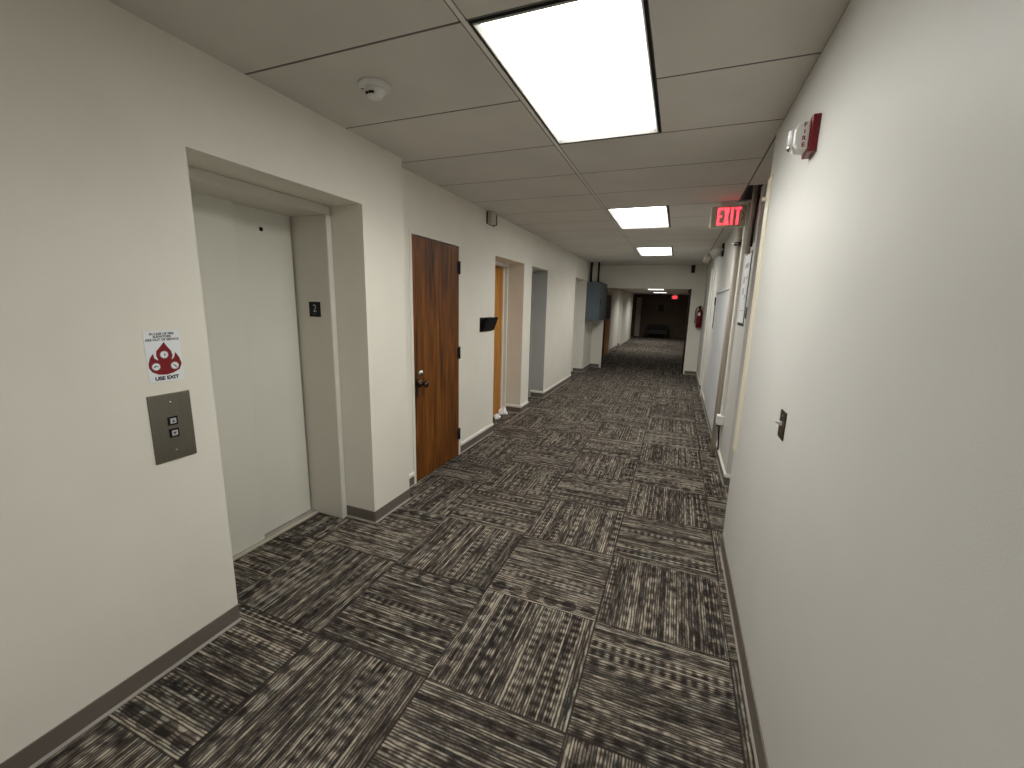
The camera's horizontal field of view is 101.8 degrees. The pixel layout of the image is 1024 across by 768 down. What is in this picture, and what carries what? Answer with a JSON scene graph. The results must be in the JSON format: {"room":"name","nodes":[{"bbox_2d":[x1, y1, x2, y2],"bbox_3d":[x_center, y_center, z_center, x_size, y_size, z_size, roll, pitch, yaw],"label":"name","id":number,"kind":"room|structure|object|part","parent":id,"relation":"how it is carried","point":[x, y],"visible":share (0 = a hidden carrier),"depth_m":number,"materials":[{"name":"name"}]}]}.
{"room":"office building corridor","nodes":[
{"label":"office building corridor","id":0,"kind":"room"},
{"bbox_2d":[0,0,408,763],"bbox_3d":[-2.576,0.237,0.047,1.010,2.544,7.140,6,12,21],"label":"wall","id":1,"kind":"structure","parent":0,"point":[112,557],"depth_m":1.52,"materials":[{"name":"paint"}]},
{"bbox_2d":[0,604,240,767],"bbox_3d":[-2.393,1.610,-0.554,0.012,0.088,5.710,6,12,21],"label":"baseboard","id":2,"kind":"structure","parent":1,"relation":"attached to","point":[57,738],"depth_m":1.61,"materials":[{"name":"grey plastic"}]},
{"bbox_2d":[142,330,184,382],"bbox_3d":[-1.383,-0.111,1.656,0.002,0.200,0.125,6,12,21],"label":"notice","id":3,"kind":"object","parent":1,"relation":"attached to","point":[163,353],"visible":1,"depth_m":1.65,"materials":[{"name":"white"}]},
{"bbox_2d":[146,390,196,464],"bbox_3d":[-1.388,0.174,1.707,0.010,0.280,0.153,6,12,21],"label":"plate","id":4,"kind":"object","parent":1,"relation":"attached to","point":[170,414],"visible":1,"depth_m":1.70,"materials":[{"name":"metal"}]},
{"bbox_2d":[188,166,346,560],"bbox_3d":[-1.538,-0.012,2.476,0.349,2.156,1.008,6,12,21],"label":"elevator door","id":5,"kind":"structure","parent":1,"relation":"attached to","point":[264,254],"depth_m":2.67,"materials":[{"name":"metal"}]},
{"bbox_3d":[-1.712,0.029,2.305,0.035,2.106,0.525,6,12,21],"label":"door panel","id":6,"kind":"part","parent":5,"relation":"part of","materials":[{"name":"metal"}]},
{"bbox_3d":[-1.588,-0.052,2.726,0.035,2.103,0.463,6,12,21],"label":"door panel","id":7,"kind":"part","parent":5,"relation":"part of","materials":[{"name":"metal"}]},
{"bbox_3d":[-1.672,1.028,2.722,0.118,0.014,0.920,6,12,21],"label":"sill","id":8,"kind":"part","parent":5,"relation":"part of","materials":[{"name":"grey metal"}]},
{"bbox_2d":[309,302,320,316],"bbox_3d":[-1.328,-0.503,2.802,0.099,0.100,0.004,6,12,21],"label":"number plate","id":9,"kind":"object","parent":5,"relation":"attached to","point":[314,307],"visible":1,"depth_m":2.80,"materials":[{"name":"black plastic"}]},
{"bbox_2d":[347,471,414,523],"bbox_3d":[-0.976,0.875,3.316,0.262,0.124,0.662,6,12,21],"label":"baseboard","id":10,"kind":"structure","parent":1,"relation":"attached to","point":[365,515],"depth_m":3.06,"materials":[{"name":"grey plastic"}]},
{"bbox_2d":[36,336,755,767],"bbox_3d":[2.973,-0.178,9.694,4.600,0.050,29.000,6,12,21],"label":"floor","id":11,"kind":"structure","parent":0,"point":[552,593],"depth_m":2.08,"materials":[{"name":"carpet"}]},
{"bbox_2d":[494,413,500,418],"bbox_3d":[-0.204,0.443,5.757,0.082,0.076,0.120,12,15,42],"label":"crumpled paper","id":12,"kind":"object","parent":11,"relation":"on","point":[496,416],"visible":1,"depth_m":5.73,"materials":[{"name":"white paper"}]},
{"bbox_2d":[498,407,507,414],"bbox_3d":[-0.129,0.386,5.963,0.131,0.112,0.172,6,12,21],"label":"crumpled paper","id":13,"kind":"object","parent":11,"relation":"on","point":[502,411],"visible":1,"depth_m":5.94,"materials":[{"name":"white paper"}]},
{"bbox_2d":[645,324,667,338],"bbox_3d":[7.461,-2.709,21.430,1.060,0.660,0.820,6,12,21],"label":"bench","id":14,"kind":"object","parent":11,"relation":"on","point":[651,328],"visible":1,"depth_m":21.23,"materials":[{"name":"black fabric"}]},
{"bbox_3d":[7.439,-2.679,21.378,0.940,0.220,0.700,6,12,21],"label":"seat","id":15,"kind":"part","parent":14,"relation":"part of","materials":[{"name":"black fabric"}]},
{"bbox_3d":[7.576,-2.956,21.666,0.940,0.260,0.220,6,12,21],"label":"backrest","id":16,"kind":"part","parent":14,"relation":"part of","materials":[{"name":"black fabric"}]},
{"bbox_2d":[708,187,747,456],"bbox_3d":[2.189,-0.557,4.226,0.103,2.744,0.146,6,12,21],"label":"door frame","id":17,"kind":"structure","parent":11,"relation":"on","point":[738,242],"depth_m":4.24,"materials":[{"name":"beige paint"}]},
{"bbox_2d":[107,0,850,265],"bbox_3d":[0.656,-1.524,2.803,2.962,0.020,15.325,6,12,21],"label":"ceiling","id":18,"kind":"structure","parent":0,"point":[729,73],"depth_m":1.98,"materials":[{"name":"tile"}]},
{"bbox_2d":[357,77,390,100],"bbox_3d":[-0.633,-1.346,1.920,0.148,0.056,0.148,6,12,21],"label":"smoke detector","id":19,"kind":"object","parent":18,"relation":"attached to","point":[375,89],"visible":1,"depth_m":1.89,"materials":[{"name":"white plastic"}]},
{"bbox_2d":[468,0,660,143],"bbox_3d":[0.342,-1.356,1.907,0.598,0.023,1.195,6,12,21],"label":"recessed light","id":20,"kind":"object","parent":18,"relation":"in","point":[585,68],"visible":0.98,"depth_m":1.71,"materials":[{"name":"white plastic"}]},
{"bbox_2d":[606,205,669,228],"bbox_3d":[1.459,-1.870,4.696,0.598,0.023,1.207,6,12,21],"label":"recessed light","id":21,"kind":"object","parent":18,"relation":"in","point":[651,216],"visible":0.78,"depth_m":4.65,"materials":[{"name":"white plastic"}]},
{"bbox_2d":[635,247,672,255],"bbox_3d":[2.576,-2.385,7.485,0.598,0.023,1.207,6,12,21],"label":"recessed light","id":22,"kind":"object","parent":18,"relation":"in","point":[652,251],"visible":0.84,"depth_m":7.52,"materials":[{"name":"white plastic"}]},
{"bbox_2d":[709,201,746,228],"bbox_3d":[1.998,-1.566,3.847,0.295,0.230,0.057,6,12,21],"label":"exit sign","id":23,"kind":"object","parent":18,"relation":"hanging from","point":[729,214],"visible":1,"depth_m":3.83,"materials":[{"name":"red plastic"}]},
{"bbox_2d":[402,168,593,473],"bbox_3d":[0.252,-1.045,7.003,0.690,2.544,8.095,6,12,21],"label":"wall","id":24,"kind":"structure","parent":0,"point":[429,208],"depth_m":4.84,"materials":[{"name":"paint"}]},
{"bbox_2d":[409,228,460,483],"bbox_3d":[-0.653,-0.233,3.806,0.118,2.127,0.834,6,12,21],"label":"door","id":25,"kind":"structure","parent":24,"relation":"in","point":[435,267],"depth_m":3.75,"materials":[{"name":"brown wood"}]},
{"bbox_3d":[-0.750,0.000,3.557,0.080,0.068,0.068,6,12,21],"label":"knob","id":26,"kind":"part","parent":25,"relation":"part of","materials":[{"name":"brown metal"}]},
{"bbox_2d":[460,422,493,453],"bbox_3d":[-0.387,0.606,4.773,0.012,0.124,0.832,6,12,21],"label":"baseboard","id":27,"kind":"structure","parent":24,"relation":"attached to","point":[478,436],"depth_m":4.71,"materials":[{"name":"grey plastic"}]},
{"bbox_2d":[480,317,497,331],"bbox_3d":[-0.256,-0.673,4.696,0.074,0.159,0.345,6,12,21],"label":"file holder","id":28,"kind":"object","parent":24,"relation":"attached to","point":[486,323],"visible":1,"depth_m":4.64,"materials":[{"name":"black plastic"}]},
{"bbox_3d":[-0.295,-0.672,4.693,0.004,0.157,0.310,6,12,21],"label":"plate","id":29,"kind":"part","parent":28,"relation":"part of","materials":[{"name":"black plastic"}]},
{"bbox_2d":[486,211,496,226],"bbox_3d":[-0.208,-1.800,4.543,0.062,0.127,0.210,6,12,21],"label":"alarm device","id":30,"kind":"object","parent":24,"relation":"attached to","point":[491,217],"depth_m":4.47,"materials":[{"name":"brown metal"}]},
{"bbox_2d":[493,261,508,414],"bbox_3d":[-0.302,-0.546,5.517,0.124,2.105,0.976,6,12,21],"label":"door","id":31,"kind":"structure","parent":24,"relation":"in","point":[501,269],"depth_m":5.83,"materials":[{"name":"brown wood"}]},
{"bbox_2d":[506,401,528,413],"bbox_3d":[0.080,0.333,6.235,0.232,0.124,0.342,6,12,21],"label":"baseboard","id":32,"kind":"structure","parent":24,"relation":"attached to","point":[511,408],"depth_m":6.09,"materials":[{"name":"grey plastic"}]},
{"bbox_2d":[528,270,533,396],"bbox_3d":[0.141,-0.749,6.624,0.124,2.103,0.776,6,12,21],"label":"door","id":33,"kind":"structure","parent":24,"relation":"in","point":[532,289],"depth_m":6.93,"materials":[{"name":"grey paint"}]},
{"bbox_2d":[530,270,547,390],"bbox_3d":[0.445,-0.863,6.906,0.227,1.977,0.003,6,12,21],"label":"trim","id":34,"kind":"structure","parent":24,"relation":"attached to","point":[540,276],"depth_m":6.90,"materials":[{"name":"grey paint"}]},
{"bbox_2d":[530,374,570,397],"bbox_3d":[0.789,0.007,8.006,0.232,0.124,1.992,6,12,21],"label":"baseboard","id":35,"kind":"structure","parent":24,"relation":"attached to","point":[534,393],"depth_m":7.43,"materials":[{"name":"grey plastic"}]},
{"bbox_2d":[571,280,576,371],"bbox_3d":[1.217,-1.254,9.308,0.124,2.123,1.126,6,12,21],"label":"door","id":36,"kind":"structure","parent":24,"relation":"in","point":[576,280],"depth_m":9.78,"materials":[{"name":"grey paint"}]},
{"bbox_2d":[573,362,589,371],"bbox_3d":[1.746,-0.434,10.396,0.232,0.124,0.997,6,12,21],"label":"baseboard","id":37,"kind":"structure","parent":24,"relation":"attached to","point":[575,369],"depth_m":9.97,"materials":[{"name":"grey plastic"}]},
{"bbox_2d":[585,282,606,320],"bbox_3d":[2.041,-1.980,10.004,0.330,0.878,0.973,6,12,21],"label":"upper cabinet","id":38,"kind":"object","parent":24,"relation":"attached to","point":[596,294],"visible":1,"depth_m":9.59,"materials":[{"name":"blue metal"}]},
{"bbox_2d":[589,262,592,281],"bbox_3d":[1.832,-2.579,9.599,0.068,0.446,0.068,6,12,21],"label":"conduit","id":39,"kind":"object","parent":38,"relation":"attached to","point":[591,268],"visible":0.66,"depth_m":9.58,"materials":[{"name":"black metal"}]},
{"bbox_2d":[593,262,596,281],"bbox_3d":[1.912,-2.571,9.568,0.072,0.446,0.072,6,12,21],"label":"conduit","id":40,"kind":"object","parent":38,"relation":"attached to","point":[595,263],"visible":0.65,"depth_m":9.54,"materials":[{"name":"beige plastic"}]},
{"bbox_2d":[597,262,599,281],"bbox_3d":[1.988,-2.563,9.539,0.060,0.446,0.060,6,12,21],"label":"conduit","id":41,"kind":"object","parent":38,"relation":"attached to","point":[598,262],"visible":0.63,"depth_m":9.52,"materials":[{"name":"black metal"}]},
{"bbox_3d":[2.173,-1.967,9.955,0.015,0.854,0.951,6,12,21],"label":"door","id":42,"kind":"part","parent":38,"relation":"part of","materials":[{"name":"grey metal"}]},
{"bbox_2d":[608,288,633,348],"bbox_3d":[3.961,-2.659,16.685,0.810,2.200,12.645,6,12,21],"label":"wall","id":43,"kind":"structure","parent":0,"point":[622,300],"depth_m":16.60,"materials":[{"name":"paint"}]},
{"bbox_2d":[603,290,612,354],"bbox_3d":[3.032,-1.954,13.332,0.055,2.050,1.380,6,12,21],"label":"door","id":44,"kind":"structure","parent":43,"relation":"in","point":[610,293],"depth_m":13.51,"materials":[{"name":"brown wood"}]},
{"bbox_3d":[3.032,-1.954,13.332,0.055,2.050,1.380,6,12,21],"label":"frame","id":45,"kind":"part","parent":44,"relation":"part of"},
{"bbox_2d":[590,265,707,373],"bbox_3d":[3.208,-1.798,10.170,3.800,2.960,0.120,6,12,21],"label":"wall","id":46,"kind":"structure","parent":0,"point":[614,276],"depth_m":9.88,"materials":[{"name":"paint"}]},
{"bbox_2d":[599,321,603,367],"bbox_3d":[2.276,-1.009,10.616,0.044,1.195,0.012,6,12,21],"label":"trim","id":47,"kind":"structure","parent":46,"relation":"attached to","point":[602,321],"depth_m":10.62,"materials":[{"name":"beige paint"}]},
{"bbox_2d":[601,288,607,367],"bbox_3d":[2.348,-1.413,10.593,0.030,2.000,0.126,6,12,21],"label":"trim","id":48,"kind":"structure","parent":46,"relation":"attached to","point":[607,288],"depth_m":10.60,"materials":[{"name":"brown wood"}]},
{"bbox_2d":[681,290,691,373],"bbox_3d":[4.146,-1.234,9.906,0.045,2.000,0.126,6,12,21],"label":"trim","id":49,"kind":"structure","parent":46,"relation":"attached to","point":[689,299],"depth_m":9.85,"materials":[{"name":"brown wood"}]},
{"bbox_2d":[684,369,700,389],"bbox_3d":[4.027,-0.109,9.023,0.279,0.124,2.002,4,11,13],"label":"baseboard","id":50,"kind":"structure","parent":46,"relation":"attached to","point":[687,371],"depth_m":9.92,"materials":[{"name":"grey plastic"}]},
{"bbox_2d":[691,265,695,272],"bbox_3d":[4.156,-2.637,9.539,0.085,0.175,0.063,6,12,21],"label":"sensor","id":51,"kind":"object","parent":46,"relation":"attached to","point":[693,266],"visible":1,"depth_m":9.52,"materials":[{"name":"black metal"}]},
{"bbox_2d":[694,306,702,327],"bbox_3d":[4.327,-1.550,9.617,0.168,0.500,0.140,-5,13,-31],"label":"fire extinguisher","id":52,"kind":"object","parent":46,"relation":"attached to","point":[698,317],"visible":1,"depth_m":9.59,"materials":[{"name":"red metal"}]},
{"bbox_2d":[620,288,688,294],"bbox_3d":[5.842,-3.706,16.285,4.200,0.100,13.645,6,12,21],"label":"ceiling","id":53,"kind":"structure","parent":0,"point":[635,291],"depth_m":17.51,"materials":[{"name":"tile"}]},
{"bbox_2d":[630,294,688,337],"bbox_3d":[7.919,-3.573,21.896,4.300,2.200,0.100,6,12,21],"label":"wall","id":54,"kind":"structure","parent":0,"point":[674,315],"depth_m":21.82,"materials":[{"name":"brown paint"}]},
{"bbox_2d":[634,297,641,335],"bbox_3d":[6.737,-3.594,22.245,0.250,2.050,0.120,6,12,21],"label":"trim","id":55,"kind":"structure","parent":54,"relation":"attached to","point":[639,299],"depth_m":22.19,"materials":[{"name":"beige plastic"}]},
{"bbox_2d":[648,0,762,225],"bbox_3d":[0.526,-1.960,2.824,4.600,0.050,15.235,6,12,21],"label":"ceiling","id":56,"kind":"structure","parent":0,"point":[750,187],"depth_m":3.20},
{"bbox_2d":[697,184,767,473],"bbox_3d":[3.230,-0.765,5.950,0.570,2.544,7.935,6,12,21],"label":"wall","id":57,"kind":"structure","parent":0,"point":[722,265],"depth_m":3.96,"materials":[{"name":"paint"}]},
{"bbox_2d":[699,268,715,396],"bbox_3d":[3.601,-0.972,7.701,0.022,2.300,0.840,6,12,21],"label":"trim","id":58,"kind":"structure","parent":57,"relation":"attached to","point":[712,275],"depth_m":7.53,"materials":[{"name":"white paint"}]},
{"bbox_2d":[703,243,724,263],"bbox_3d":[2.966,-1.914,6.114,0.272,0.277,0.153,6,12,21],"label":"pipe fitting","id":59,"kind":"object","parent":57,"relation":"attached to","point":[718,251],"visible":0.99,"depth_m":6.05,"materials":[{"name":"white plastic"}]},
{"bbox_2d":[712,297,715,328],"bbox_3d":[3.094,-1.085,6.361,0.034,0.470,0.065,6,12,21],"label":"wall strip","id":60,"kind":"object","parent":57,"relation":"attached to","point":[715,297],"visible":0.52,"depth_m":6.34,"materials":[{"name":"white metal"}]},
{"bbox_2d":[701,391,730,486],"bbox_3d":[2.826,0.519,5.640,0.302,0.124,4.262,6,12,21],"label":"baseboard","id":61,"kind":"structure","parent":57,"relation":"attached to","point":[725,478],"depth_m":4.19,"materials":[{"name":"grey plastic"}]},
{"bbox_2d":[704,287,729,428],"bbox_3d":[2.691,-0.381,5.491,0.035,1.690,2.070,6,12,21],"label":"door","id":62,"kind":"structure","parent":57,"relation":"attached to","point":[722,296],"depth_m":5.48,"materials":[{"name":"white paint"}]},
{"bbox_2d":[716,203,750,449],"bbox_3d":[2.166,-0.501,4.122,0.062,2.415,0.110,6,12,21],"label":"surface raceway","id":63,"kind":"object","parent":57,"relation":"attached to","point":[719,417],"visible":0.96,"depth_m":4.07,"materials":[{"name":"white plastic"}]},
{"bbox_2d":[737,250,752,325],"bbox_3d":[2.064,-0.837,3.694,0.009,0.630,0.353,6,12,21],"label":"notice","id":64,"kind":"object","parent":57,"relation":"attached to","point":[748,261],"visible":1,"depth_m":3.64,"materials":[{"name":"white paper"}]},
{"bbox_2d":[745,185,757,253],"bbox_3d":[2.074,-1.557,3.570,0.035,0.850,0.036,6,12,21],"label":"conduit","id":65,"kind":"object","parent":57,"relation":"attached to","point":[755,187],"visible":0.59,"depth_m":3.58,"materials":[{"name":"metal"}]},
{"bbox_2d":[749,184,763,246],"bbox_3d":[2.052,-1.413,3.475,0.061,0.503,0.060,6,12,21],"label":"cable","id":66,"kind":"object","parent":57,"relation":"attached to","point":[758,197],"visible":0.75,"depth_m":3.49,"materials":[{"name":"black metal"}]},
{"bbox_2d":[723,0,1023,767],"bbox_3d":[0.402,0.507,-0.953,0.690,2.544,7.400,6,12,21],"label":"wall","id":67,"kind":"structure","parent":0,"point":[875,549],"depth_m":0.83,"materials":[{"name":"paint"}]},
{"bbox_2d":[719,533,768,767],"bbox_3d":[0.044,1.670,-0.598,0.012,0.108,7.395,6,12,21],"label":"baseboard","id":68,"kind":"structure","parent":67,"relation":"attached to","point":[759,751],"depth_m":1.77,"materials":[{"name":"grey plastic"}]},
{"bbox_2d":[733,174,773,452],"bbox_3d":[1.433,-0.364,2.463,0.075,1.600,0.109,6,12,21],"label":"guard","id":69,"kind":"object","parent":67,"relation":"attached to","point":[770,181],"visible":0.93,"depth_m":2.44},
{"bbox_2d":[775,409,786,440],"bbox_3d":[1.027,0.155,1.603,0.027,0.108,0.080,6,12,21],"label":"light switch","id":70,"kind":"object","parent":67,"relation":"attached to","point":[783,416],"visible":1,"depth_m":1.59,"materials":[{"name":"brown metal"}]},
{"bbox_2d":[786,113,821,159],"bbox_3d":[1.088,-0.924,1.563,0.090,0.125,0.100,6,12,21],"label":"fire alarm strobe","id":71,"kind":"object","parent":67,"relation":"attached to","point":[803,141],"visible":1,"depth_m":1.53,"materials":[{"name":"red plastic"}]}
]}

